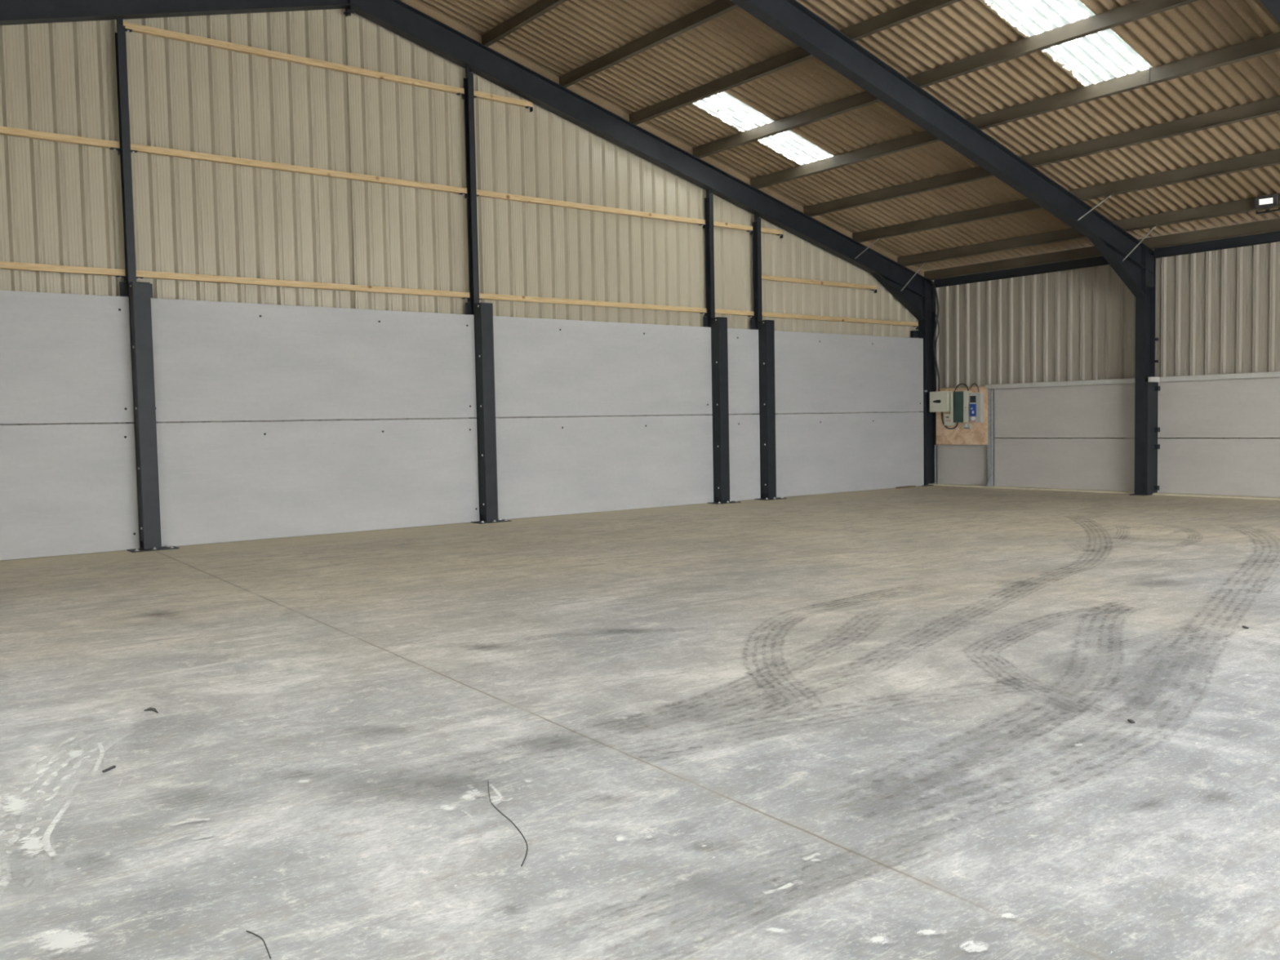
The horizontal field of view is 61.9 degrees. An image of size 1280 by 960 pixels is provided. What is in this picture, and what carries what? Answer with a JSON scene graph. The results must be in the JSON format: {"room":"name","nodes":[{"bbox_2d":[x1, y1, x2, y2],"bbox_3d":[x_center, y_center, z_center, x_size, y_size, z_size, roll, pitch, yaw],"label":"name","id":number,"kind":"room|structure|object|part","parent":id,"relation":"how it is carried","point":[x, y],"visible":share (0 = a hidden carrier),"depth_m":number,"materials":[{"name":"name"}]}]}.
{"room":"farm building","nodes":[
{"label":"farm building","id":0,"kind":"room"},
{"bbox_2d":[0,8,919,425],"bbox_3d":[-4.444,-3.434,16.480,28.480,8.450,0.050,-3,4,-38],"label":"wall","id":1,"kind":"structure","parent":0,"point":[61,202],"depth_m":16.32,"materials":[{"name":"beige metal"}]},
{"bbox_2d":[130,143,467,198],"bbox_3d":[-4.894,-4.597,16.001,5.135,0.158,0.083,-3,4,-38],"label":"rail","id":2,"kind":"object","parent":1,"relation":"attached to","point":[135,148],"visible":0.88,"depth_m":15.77,"materials":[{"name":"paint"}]},
{"bbox_2d":[910,330,919,337],"bbox_3d":[6.372,-3.377,24.731,0.210,0.160,0.080,-3,4,-38],"label":"wall bracket","id":3,"kind":"object","parent":1,"relation":"attached to","point":[913,334],"visible":0.93,"depth_m":24.69,"materials":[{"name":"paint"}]},
{"bbox_2d":[0,485,1279,959],"bbox_3d":[2.030,1.103,8.417,28.980,0.015,21.500,-3,4,-38],"label":"floor","id":4,"kind":"structure","parent":0,"point":[890,723],"depth_m":5.45,"materials":[{"name":"concrete"}]},
{"bbox_2d":[0,423,139,560],"bbox_3d":[-8.877,0.208,12.981,5.090,1.715,0.104,-3,4,-38],"label":"panel","id":5,"kind":"object","parent":4,"relation":"on","point":[65,489],"visible":0.98,"depth_m":13.97,"materials":[{"name":"grey concrete"}]},
{"bbox_2d":[0,289,133,424],"bbox_3d":[-8.910,-1.503,12.889,5.090,1.689,0.104,-3,4,-38],"label":"panel","id":6,"kind":"object","parent":5,"relation":"on","point":[65,358],"visible":1,"depth_m":13.91,"materials":[{"name":"white concrete"}]},
{"bbox_2d":[102,764,115,773],"bbox_3d":[-2.521,1.372,5.066,0.015,0.008,0.084,0,3,13],"label":"debris","id":7,"kind":"object","parent":4,"relation":"on","point":[113,766],"visible":1,"depth_m":5.06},
{"bbox_2d":[115,17,178,552],"bbox_3d":[-6.729,-2.606,14.359,0.590,7.113,0.470,-3,4,-38],"label":"post","id":8,"kind":"object","parent":4,"relation":"on","point":[140,294],"visible":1,"depth_m":14.33,"materials":[{"name":"metal"}]},
{"bbox_2d":[0,125,119,155],"bbox_3d":[-9.028,-4.348,12.823,5.085,0.158,0.083,-3,4,-38],"label":"rail","id":9,"kind":"object","parent":8,"relation":"attached to","point":[114,145],"visible":1,"depth_m":13.91,"materials":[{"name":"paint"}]},
{"bbox_2d":[0,261,125,281],"bbox_3d":[-8.995,-2.649,12.914,5.085,0.158,0.083,-3,4,-38],"label":"rail","id":10,"kind":"object","parent":8,"relation":"attached to","point":[120,273],"visible":1,"depth_m":13.98,"materials":[{"name":"paint"}]},
{"bbox_3d":[-6.886,-2.603,14.440,0.100,7.074,0.150,-3,4,-38],"label":"post","id":11,"kind":"part","parent":8,"relation":"part of","materials":[{"name":"paint"}]},
{"bbox_3d":[-6.831,-0.884,14.623,0.415,3.610,0.015,-3,4,-38],"label":"plate","id":12,"kind":"part","parent":8,"relation":"part of","materials":[{"name":"paint"}]},
{"bbox_3d":[-6.691,-0.859,14.423,0.220,3.585,0.222,-3,4,-38],"label":"casing","id":13,"kind":"part","parent":8,"relation":"part of","materials":[{"name":"paint"}]},
{"bbox_3d":[-6.622,0.939,14.499,0.590,0.014,0.340,-3,4,-38],"label":"plate","id":14,"kind":"part","parent":8,"relation":"part of","materials":[{"name":"paint"}]},
{"bbox_2d":[136,270,470,302],"bbox_3d":[-4.862,-2.899,16.093,5.135,0.158,0.083,-3,4,-38],"label":"rail","id":15,"kind":"object","parent":8,"relation":"attached to","point":[140,273],"visible":0.94,"depth_m":15.86,"materials":[{"name":"paint"}]},
{"bbox_2d":[144,707,158,713],"bbox_3d":[-2.787,1.321,6.119,0.140,0.006,0.055,1,3,28],"label":"debris","id":16,"kind":"object","parent":4,"relation":"on","point":[153,709],"visible":1,"depth_m":6.12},
{"bbox_2d":[245,930,271,958],"bbox_3d":[-1.177,1.440,3.317,0.026,0.004,0.226,-3,4,-38],"label":"wire","id":17,"kind":"object","parent":4,"relation":"on","point":[260,937],"visible":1,"depth_m":3.34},
{"bbox_2d":[155,418,479,546],"bbox_3d":[-4.742,-0.042,16.161,5.135,1.715,0.104,-3,4,-38],"label":"panel","id":18,"kind":"object","parent":4,"relation":"on","point":[219,482],"visible":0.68,"depth_m":15.96,"materials":[{"name":"grey concrete"}]},
{"bbox_2d":[151,297,476,422],"bbox_3d":[-4.774,-1.753,16.068,5.135,1.689,0.104,-3,4,-38],"label":"panel","id":19,"kind":"object","parent":18,"relation":"on","point":[214,361],"visible":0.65,"depth_m":15.87,"materials":[{"name":"white concrete"}]},
{"bbox_2d":[0,0,936,486],"bbox_3d":[-4.173,-3.400,16.130,28.400,8.410,0.838,-3,4,-38],"label":"frame","id":20,"kind":"object","parent":4,"relation":"on","point":[911,289],"visible":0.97,"depth_m":18.51,"materials":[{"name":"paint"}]},
{"bbox_3d":[-4.411,-7.322,16.132,0.024,0.550,0.200,-3,4,-38],"label":"ridge plate","id":21,"kind":"part","parent":20,"relation":"part of","materials":[{"name":"paint"}]},
{"bbox_2d":[481,0,567,46],"bbox_3d":[3.729,-6.904,9.419,0.130,0.236,20.790,-3,4,-38],"label":"purlin","id":22,"kind":"object","parent":20,"relation":"attached to","point":[540,7],"visible":1,"depth_m":16.68,"materials":[{"name":"wood"}]},
{"bbox_3d":[6.674,-4.224,24.805,0.336,0.611,0.170,-3,4,-38],"label":"knee plate","id":23,"kind":"part","parent":20,"relation":"part of","materials":[{"name":"paint"}]},
{"bbox_2d":[693,0,1198,158],"bbox_3d":[7.364,-5.929,12.262,0.130,0.236,20.790,-3,4,-38],"label":"purlin","id":24,"kind":"object","parent":20,"relation":"attached to","point":[1140,9],"visible":0.98,"depth_m":15.46,"materials":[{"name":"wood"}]},
{"bbox_2d":[751,32,1279,189],"bbox_3d":[8.576,-5.604,13.209,0.130,0.236,20.790,-3,4,-38],"label":"purlin","id":25,"kind":"object","parent":20,"relation":"attached to","point":[1268,44],"visible":0.98,"depth_m":16.06,"materials":[{"name":"wood"}]},
{"bbox_2d":[933,256,1109,288],"bbox_3d":[8.373,-4.515,22.843,0.070,0.240,4.960,-3,4,-38],"label":"beam","id":26,"kind":"structure","parent":20,"relation":"attached to","point":[1100,260],"depth_m":22.95,"materials":[{"name":"metal"}]},
{"bbox_2d":[804,96,1279,217],"bbox_3d":[9.788,-5.279,14.157,0.130,0.236,20.790,-3,4,-38],"label":"purlin","id":27,"kind":"object","parent":20,"relation":"attached to","point":[1270,106],"visible":0.98,"depth_m":17.43,"materials":[{"name":"metal"}]},
{"bbox_2d":[852,148,1279,242],"bbox_3d":[11.000,-4.954,15.104,0.130,0.236,20.790,-3,4,-38],"label":"purlin","id":28,"kind":"object","parent":20,"relation":"attached to","point":[1272,157],"visible":0.98,"depth_m":18.77,"materials":[{"name":"metal"}]},
{"bbox_2d":[897,193,1279,266],"bbox_3d":[12.212,-4.628,16.052,0.130,0.236,20.790,-3,4,-38],"label":"purlin","id":29,"kind":"object","parent":20,"relation":"attached to","point":[1243,206],"visible":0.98,"depth_m":20.89,"materials":[{"name":"metal"}]},
{"bbox_2d":[1254,194,1279,214],"bbox_3d":[10.652,-4.683,18.089,0.374,0.280,0.239,1,4,38],"label":"floodlight","id":30,"kind":"object","parent":29,"relation":"attached to","point":[1261,202],"visible":1,"depth_m":18.03,"materials":[{"name":"black plastic"}]},
{"bbox_3d":[10.574,-4.708,18.017,0.200,0.090,0.007,1,16,38],"label":"led panel","id":31,"kind":"part","parent":30,"relation":"part of","materials":[{"name":"white plastic"}]},
{"bbox_2d":[463,66,511,524],"bbox_3d":[-2.579,-3.025,17.544,0.590,7.449,0.470,-3,4,-38],"label":"post","id":32,"kind":"object","parent":4,"relation":"on","point":[482,313],"visible":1,"depth_m":17.53,"materials":[{"name":"metal"}]},
{"bbox_2d":[123,21,464,99],"bbox_3d":[-4.925,-6.204,15.915,5.135,0.158,0.083,-3,4,-38],"label":"rail","id":33,"kind":"object","parent":32,"relation":"attached to","point":[130,27],"visible":0.91,"depth_m":15.68,"materials":[{"name":"paint"}]},
{"bbox_3d":[-2.678,-1.135,17.817,0.415,3.610,0.015,-3,4,-38],"label":"plate","id":34,"kind":"part","parent":32,"relation":"part of","materials":[{"name":"paint"}]},
{"bbox_3d":[-2.736,-3.022,17.625,0.100,7.410,0.150,-3,4,-38],"label":"post","id":35,"kind":"part","parent":32,"relation":"part of","materials":[{"name":"paint"}]},
{"bbox_3d":[-2.538,-1.109,17.616,0.220,3.585,0.222,-3,4,-38],"label":"casing","id":36,"kind":"part","parent":32,"relation":"part of","materials":[{"name":"paint"}]},
{"bbox_3d":[-2.469,0.689,17.692,0.590,0.014,0.340,-3,4,-38],"label":"plate","id":37,"kind":"part","parent":32,"relation":"part of","materials":[{"name":"paint"}]},
{"bbox_2d":[473,90,533,112],"bbox_3d":[-2.332,-6.360,17.909,1.195,0.158,0.083,-3,4,-38],"label":"rail","id":38,"kind":"object","parent":32,"relation":"attached to","point":[528,104],"visible":0.94,"depth_m":17.91,"materials":[{"name":"paint"}]},
{"bbox_2d":[476,189,705,228],"bbox_3d":[-0.763,-4.847,19.178,5.080,0.158,0.083,-3,4,-38],"label":"rail","id":39,"kind":"object","parent":32,"relation":"attached to","point":[479,193],"visible":0.91,"depth_m":19.01,"materials":[{"name":"paint"}]},
{"bbox_2d":[479,293,706,316],"bbox_3d":[-0.731,-3.148,19.270,5.080,0.158,0.083,-3,4,-38],"label":"rail","id":40,"kind":"object","parent":32,"relation":"attached to","point":[482,295],"visible":0.9,"depth_m":19.10,"materials":[{"name":"paint"}]},
{"bbox_2d":[487,780,528,866],"bbox_3d":[-0.542,1.372,4.325,0.063,0.004,0.966,-2,3,-17],"label":"wire","id":41,"kind":"object","parent":4,"relation":"on","point":[487,780],"visible":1,"depth_m":4.26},
{"bbox_2d":[495,414,713,519],"bbox_3d":[-0.611,-0.291,19.337,5.080,1.715,0.104,-3,4,-38],"label":"panel","id":42,"kind":"object","parent":4,"relation":"on","point":[547,466],"visible":0.84,"depth_m":19.20,"materials":[{"name":"grey concrete"}]},
{"bbox_2d":[493,315,712,417],"bbox_3d":[-0.643,-2.002,19.245,5.080,1.689,0.104,-3,4,-38],"label":"panel","id":43,"kind":"object","parent":42,"relation":"on","point":[544,367],"visible":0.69,"depth_m":19.11,"materials":[{"name":"grey concrete"}]},
{"bbox_2d":[702,188,740,504],"bbox_3d":[1.543,-2.595,20.741,0.590,6.090,0.470,-3,4,-38],"label":"post","id":44,"kind":"object","parent":4,"relation":"on","point":[719,350],"visible":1,"depth_m":20.71,"materials":[{"name":"metal"}]},
{"bbox_3d":[1.432,-1.383,20.977,0.415,3.610,0.015,-3,4,-38],"label":"plate","id":45,"kind":"part","parent":44,"relation":"part of","materials":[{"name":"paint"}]},
{"bbox_3d":[1.386,-2.591,20.822,0.100,6.050,0.150,-3,4,-38],"label":"post","id":46,"kind":"part","parent":44,"relation":"part of","materials":[{"name":"paint"}]},
{"bbox_3d":[1.571,-1.358,20.777,0.220,3.585,0.222,-3,4,-38],"label":"casing","id":47,"kind":"part","parent":44,"relation":"part of","materials":[{"name":"paint"}]},
{"bbox_3d":[1.641,0.440,20.852,0.590,0.014,0.340,-3,4,-38],"label":"plate","id":48,"kind":"part","parent":44,"relation":"part of","materials":[{"name":"paint"}]},
{"bbox_2d":[713,221,753,235],"bbox_3d":[1.794,-5.001,21.145,1.160,0.158,0.083,-3,4,-38],"label":"rail","id":49,"kind":"object","parent":44,"relation":"attached to","point":[748,228],"visible":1,"depth_m":21.16,"materials":[{"name":"paint"}]},
{"bbox_3d":[1.791,-5.036,21.147,1.160,0.088,0.073,-3,4,-38],"label":"rail","id":50,"kind":"part","parent":49,"relation":"part of","materials":[{"name":"beige wood"}]},
{"bbox_2d":[715,308,754,319],"bbox_3d":[1.827,-3.303,21.236,1.160,0.158,0.083,-3,4,-38],"label":"rail","id":51,"kind":"object","parent":44,"relation":"attached to","point":[749,313],"visible":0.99,"depth_m":21.27,"materials":[{"name":"paint"}]},
{"bbox_3d":[1.823,-3.338,21.238,1.160,0.088,0.073,-3,4,-38],"label":"rail","id":52,"kind":"part","parent":51,"relation":"part of","materials":[{"name":"beige wood"}]},
{"bbox_2d":[728,414,760,501],"bbox_3d":[1.947,-0.446,21.304,1.160,1.715,0.104,-3,4,-38],"label":"panel","id":53,"kind":"object","parent":4,"relation":"on","point":[744,429],"visible":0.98,"depth_m":21.36,"materials":[{"name":"grey concrete"}]},
{"bbox_2d":[727,328,759,413],"bbox_3d":[1.915,-2.157,21.212,1.160,1.689,0.104,-3,4,-38],"label":"panel","id":54,"kind":"object","parent":53,"relation":"on","point":[742,344],"visible":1,"depth_m":21.27,"materials":[{"name":"grey concrete"}]},
{"bbox_2d":[751,213,786,500],"bbox_3d":[2.552,-2.489,21.523,0.590,5.757,0.470,-3,4,-38],"label":"post","id":55,"kind":"object","parent":4,"relation":"on","point":[766,328],"visible":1,"depth_m":21.48,"materials":[{"name":"metal"}]},
{"bbox_3d":[2.437,-1.444,21.750,0.415,3.610,0.015,-3,4,-38],"label":"plate","id":56,"kind":"part","parent":55,"relation":"part of","materials":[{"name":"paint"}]},
{"bbox_3d":[2.395,-2.486,21.604,0.100,5.718,0.150,-3,4,-38],"label":"post","id":57,"kind":"part","parent":55,"relation":"part of","materials":[{"name":"paint"}]},
{"bbox_3d":[2.577,-1.419,21.550,0.220,3.585,0.222,-3,4,-38],"label":"casing","id":58,"kind":"part","parent":55,"relation":"part of","materials":[{"name":"paint"}]},
{"bbox_3d":[2.646,0.380,21.626,0.590,0.014,0.340,-3,4,-38],"label":"plate","id":59,"kind":"part","parent":55,"relation":"part of","materials":[{"name":"paint"}]},
{"bbox_2d":[760,227,782,238],"bbox_3d":[2.632,-5.052,21.789,0.735,0.158,0.083,-3,4,-38],"label":"rail","id":60,"kind":"object","parent":55,"relation":"attached to","point":[771,231],"visible":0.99,"depth_m":21.82,"materials":[{"name":"paint"}]},
{"bbox_3d":[2.628,-5.087,21.791,0.735,0.088,0.073,-3,4,-38],"label":"rail","id":61,"kind":"part","parent":60,"relation":"part of","materials":[{"name":"beige wood"}]},
{"bbox_2d":[761,275,876,293],"bbox_3d":[3.814,-4.173,22.735,3.675,0.158,0.083,-3,4,-38],"label":"rail","id":62,"kind":"object","parent":55,"relation":"attached to","point":[871,287],"visible":1,"depth_m":22.69,"materials":[{"name":"paint"}]},
{"bbox_2d":[762,311,919,329],"bbox_3d":[4.410,-3.459,23.223,5.145,0.158,0.083,-3,4,-38],"label":"rail","id":63,"kind":"object","parent":55,"relation":"attached to","point":[764,313],"visible":0.99,"depth_m":23.12,"materials":[{"name":"paint"}]},
{"bbox_2d":[775,412,924,497],"bbox_3d":[4.534,-0.602,23.294,5.155,1.715,0.104,-3,4,-38],"label":"panel","id":64,"kind":"object","parent":4,"relation":"on","point":[822,453],"visible":1,"depth_m":23.23,"materials":[{"name":"grey concrete"}]},
{"bbox_2d":[774,330,923,413],"bbox_3d":[4.502,-2.313,23.201,5.155,1.689,0.104,-3,4,-38],"label":"panel","id":65,"kind":"object","parent":64,"relation":"on","point":[815,372],"visible":0.89,"depth_m":23.13,"materials":[{"name":"grey concrete"}]},
{"bbox_2d":[895,485,915,488],"bbox_3d":[6.058,0.160,24.299,0.661,0.035,0.111,-4,4,-44],"label":"timber offcut","id":66,"kind":"object","parent":4,"relation":"on","point":[905,486],"visible":1,"depth_m":24.19,"materials":[{"name":"brown wood"}]},
{"bbox_2d":[729,0,1159,495],"bbox_3d":[-1.023,-3.239,12.046,28.400,8.410,0.838,-3,4,-38],"label":"frame","id":67,"kind":"object","parent":4,"relation":"on","point":[1132,260],"visible":0.99,"depth_m":17.87,"materials":[{"name":"paint"}]},
{"bbox_3d":[9.906,0.278,20.955,0.580,0.015,0.300,-3,4,-38],"label":"plate","id":68,"kind":"part","parent":67,"relation":"part of","materials":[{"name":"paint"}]},
{"bbox_3d":[9.824,-4.063,20.721,0.336,0.611,0.170,-3,4,-38],"label":"knee plate","id":69,"kind":"part","parent":67,"relation":"part of","materials":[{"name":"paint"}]},
{"bbox_3d":[9.963,-0.816,20.787,0.390,2.185,0.063,-3,4,-38],"label":"column casing","id":70,"kind":"part","parent":67,"relation":"part of","materials":[{"name":"paint"}]},
{"bbox_2d":[1154,231,1279,257],"bbox_3d":[11.523,-4.355,18.760,0.070,0.240,4.960,-3,4,-38],"label":"beam","id":71,"kind":"structure","parent":67,"relation":"attached to","point":[1273,237],"depth_m":19.76,"materials":[{"name":"metal"}]},
{"bbox_2d":[1127,719,1134,723],"bbox_3d":[2.549,1.251,5.529,0.021,0.008,0.053,-1,3,4],"label":"debris","id":72,"kind":"object","parent":4,"relation":"on","point":[1131,721],"visible":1,"depth_m":5.52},
{"bbox_2d":[1259,0,1279,23],"bbox_3d":[2.127,-3.079,7.962,28.400,8.410,0.838,-3,4,-38],"label":"frame","id":73,"kind":"object","parent":4,"relation":"on","point":[1273,6],"visible":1,"depth_m":12.20,"materials":[{"name":"paint"}]},
{"bbox_2d":[924,217,1279,279],"bbox_3d":[12.973,-4.423,16.647,0.130,0.225,20.790,-3,4,-38],"label":"purlin","id":74,"kind":"object","parent":73,"relation":"attached to","point":[1268,225],"visible":0.73,"depth_m":21.61,"materials":[{"name":"metal"}]},
{"bbox_2d":[930,280,939,391],"bbox_3d":[6.820,-3.336,24.677,0.078,2.578,0.256,-3,4,-30],"label":"power cable","id":75,"kind":"object","parent":74,"relation":"hanging from","point":[931,281],"visible":1,"depth_m":24.63,"materials":[{"name":"black rubber"}]},
{"bbox_3d":[5.277,-2.918,3.879,28.400,8.410,0.838,-3,4,-38],"label":"frame","id":76,"kind":"object","parent":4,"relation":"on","visible":0},
{"bbox_2d":[559,0,738,87],"bbox_3d":[4.941,-6.579,10.367,0.130,0.236,20.790,-3,4,-38],"label":"purlin","id":77,"kind":"object","parent":76,"relation":"on","point":[717,8],"visible":1,"depth_m":16.55,"materials":[{"name":"metal"}]},
{"bbox_2d":[629,0,961,124],"bbox_3d":[6.152,-6.254,11.314,0.130,0.236,20.790,-3,4,-38],"label":"purlin","id":78,"kind":"object","parent":76,"relation":"on","point":[917,8],"visible":0.98,"depth_m":16.54,"materials":[{"name":"metal"}]},
{"bbox_2d":[414,0,1279,271],"bbox_3d":[2.038,-5.672,7.875,28.780,3.840,21.547,-3,4,-38],"label":"ceiling","id":79,"kind":"structure","parent":0,"point":[573,34],"depth_m":17.21,"materials":[{"name":"beige metal"}]},
{"bbox_2d":[690,91,833,165],"bbox_3d":[2.191,-6.329,19.147,3.012,0.859,0.875,-3,4,-38],"label":"window","id":80,"kind":"structure","parent":79,"relation":"in","point":[722,106],"depth_m":19.15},
{"bbox_2d":[978,0,1153,86],"bbox_3d":[5.770,-6.147,14.507,3.012,0.859,1.050,-3,4,-38],"label":"window","id":81,"kind":"structure","parent":79,"relation":"in","point":[1100,56],"depth_m":14.72,"materials":[{"name":"white plastic"}]},
{"bbox_2d":[932,241,1279,485],"bbox_3d":[13.289,-1.993,16.872,0.042,4.860,21.130,-3,4,-38],"label":"wall","id":82,"kind":"structure","parent":0,"point":[1217,312],"depth_m":21.70,"materials":[{"name":"beige metal"}]},
{"bbox_2d":[985,377,1134,389],"bbox_3d":[8.861,-2.021,22.433,0.185,0.095,3.560,-3,4,-38],"label":"trim","id":83,"kind":"structure","parent":82,"relation":"attached to","point":[1131,380],"depth_m":22.31,"materials":[{"name":"grey metal"}]},
{"bbox_2d":[928,483,1279,500],"bbox_3d":[13.240,0.432,16.911,0.320,0.055,21.100,-3,4,-38],"label":"baseboard","id":84,"kind":"structure","parent":82,"relation":"attached to","point":[937,484],"depth_m":21.57,"materials":[{"name":"concrete"}]},
{"bbox_2d":[933,444,937,484],"bbox_3d":[6.891,-0.363,24.883,0.070,0.914,0.060,-3,4,-38],"label":"conduit","id":85,"kind":"object","parent":84,"relation":"on","point":[935,445],"visible":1,"depth_m":24.87,"materials":[{"name":"metal"}]},
{"bbox_2d":[937,444,986,485],"bbox_3d":[7.427,-0.424,24.518,0.070,1.055,1.390,-3,4,-38],"label":"panel","id":86,"kind":"object","parent":84,"relation":"on","point":[963,464],"visible":0.8,"depth_m":24.49,"materials":[{"name":"grey concrete"}]},
{"bbox_2d":[981,389,993,486],"bbox_3d":[7.748,-0.935,23.765,0.260,2.144,0.180,-3,4,-38],"label":"post","id":87,"kind":"object","parent":84,"relation":"on","point":[990,392],"visible":1,"depth_m":23.78,"materials":[{"name":"metal"}]},
{"bbox_2d":[935,387,987,444],"bbox_3d":[7.330,-1.446,24.333,0.018,1.280,1.380,-3,4,-38],"label":"board","id":88,"kind":"object","parent":87,"relation":"attached to","point":[977,434],"visible":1,"depth_m":24.27,"materials":[{"name":"brown wood"}]},
{"bbox_2d":[929,391,951,412],"bbox_3d":[6.935,-1.807,24.624,0.215,0.470,0.507,-3,4,-38],"label":"switch","id":89,"kind":"object","parent":88,"relation":"attached to","point":[940,402],"visible":1,"depth_m":24.54,"materials":[{"name":"beige plastic"}]},
{"bbox_2d":[941,412,958,429],"bbox_3d":[7.130,-1.370,24.542,0.040,0.409,0.458,-3,4,-38],"label":"power cable","id":90,"kind":"object","parent":89,"relation":"hanging from","point":[945,426],"visible":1,"depth_m":24.62,"materials":[{"name":"black rubber"}]},
{"bbox_2d":[944,413,955,425],"bbox_3d":[7.114,-1.384,24.510,0.112,0.265,0.240,-3,4,-38],"label":"switch box","id":91,"kind":"object","parent":88,"relation":"attached to","point":[947,416],"visible":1,"depth_m":24.49,"materials":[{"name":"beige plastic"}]},
{"bbox_2d":[951,391,970,422],"bbox_3d":[7.288,-1.659,24.239,0.140,0.702,0.455,-3,4,-38],"label":"electrical box","id":92,"kind":"object","parent":88,"relation":"attached to","point":[959,400],"visible":1,"depth_m":24.17,"materials":[{"name":"green plastic"}]},
{"bbox_3d":[7.228,-1.657,24.218,0.020,0.702,0.265,-3,4,-38],"label":"door","id":93,"kind":"part","parent":92,"relation":"part of","materials":[{"name":"green plastic"}]},
{"bbox_2d":[954,383,968,391],"bbox_3d":[7.285,-2.093,24.178,0.028,0.193,0.395,-3,4,-38],"label":"power cable","id":94,"kind":"object","parent":92,"relation":"attached to","point":[959,384],"visible":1,"depth_m":24.17,"materials":[{"name":"black rubber"}]},
{"bbox_2d":[939,386,985,389],"bbox_3d":[7.383,-2.103,24.361,0.160,0.026,1.280,-3,4,-38],"label":"batten","id":95,"kind":"object","parent":88,"relation":"on","point":[979,386],"visible":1,"depth_m":24.28,"materials":[{"name":"brown wood"}]},
{"bbox_2d":[963,423,971,428],"bbox_3d":[7.418,-1.221,24.176,0.053,0.125,0.190,-3,4,-38],"label":"wall socket","id":96,"kind":"object","parent":88,"relation":"attached to","point":[965,425],"visible":1,"depth_m":24.15,"materials":[{"name":"grey plastic"}]},
{"bbox_2d":[968,392,982,422],"bbox_3d":[7.511,-1.622,23.910,0.191,0.670,0.300,-3,4,-38],"label":"meter","id":97,"kind":"object","parent":88,"relation":"attached to","point":[975,399],"visible":1,"depth_m":23.86,"materials":[{"name":"grey plastic"}]},
{"bbox_2d":[969,404,976,416],"bbox_3d":[7.447,-1.568,23.907,0.081,0.275,0.160,-3,4,-38],"label":"socket","id":98,"kind":"object","parent":97,"relation":"attached to","point":[972,406],"depth_m":23.89,"materials":[{"name":"blue plastic"}]},
{"bbox_2d":[994,438,1134,491],"bbox_3d":[9.038,-0.342,22.421,0.070,1.055,3.600,-3,4,-38],"label":"panel","id":99,"kind":"object","parent":84,"relation":"on","point":[1084,464],"visible":1,"depth_m":22.45,"materials":[{"name":"grey concrete"}]},
{"bbox_2d":[994,383,1134,437],"bbox_3d":[9.018,-1.426,22.363,0.070,1.081,3.600,-3,4,-38],"label":"panel","id":100,"kind":"object","parent":99,"relation":"on","point":[1100,411],"visible":1,"depth_m":22.39,"materials":[{"name":"grey concrete"}]},
{"bbox_2d":[1157,438,1279,497],"bbox_3d":[11.660,-0.208,19.022,0.070,1.055,4.950,-3,4,-38],"label":"panel","id":101,"kind":"object","parent":84,"relation":"on","point":[1245,467],"visible":1,"depth_m":19.99,"materials":[{"name":"grey concrete"}]},
{"bbox_2d":[1157,377,1279,437],"bbox_3d":[11.639,-1.292,18.964,0.070,1.081,4.950,-3,4,-38],"label":"panel","id":102,"kind":"object","parent":101,"relation":"on","point":[1238,407],"visible":1,"depth_m":19.94,"materials":[{"name":"grey concrete"}]},
{"bbox_2d":[1147,371,1279,382],"bbox_3d":[11.486,-1.874,18.785,0.485,0.095,4.890,-3,4,-38],"label":"trim","id":103,"kind":"structure","parent":82,"relation":"attached to","point":[1275,374],"depth_m":19.86,"materials":[{"name":"grey metal"}]}
]}

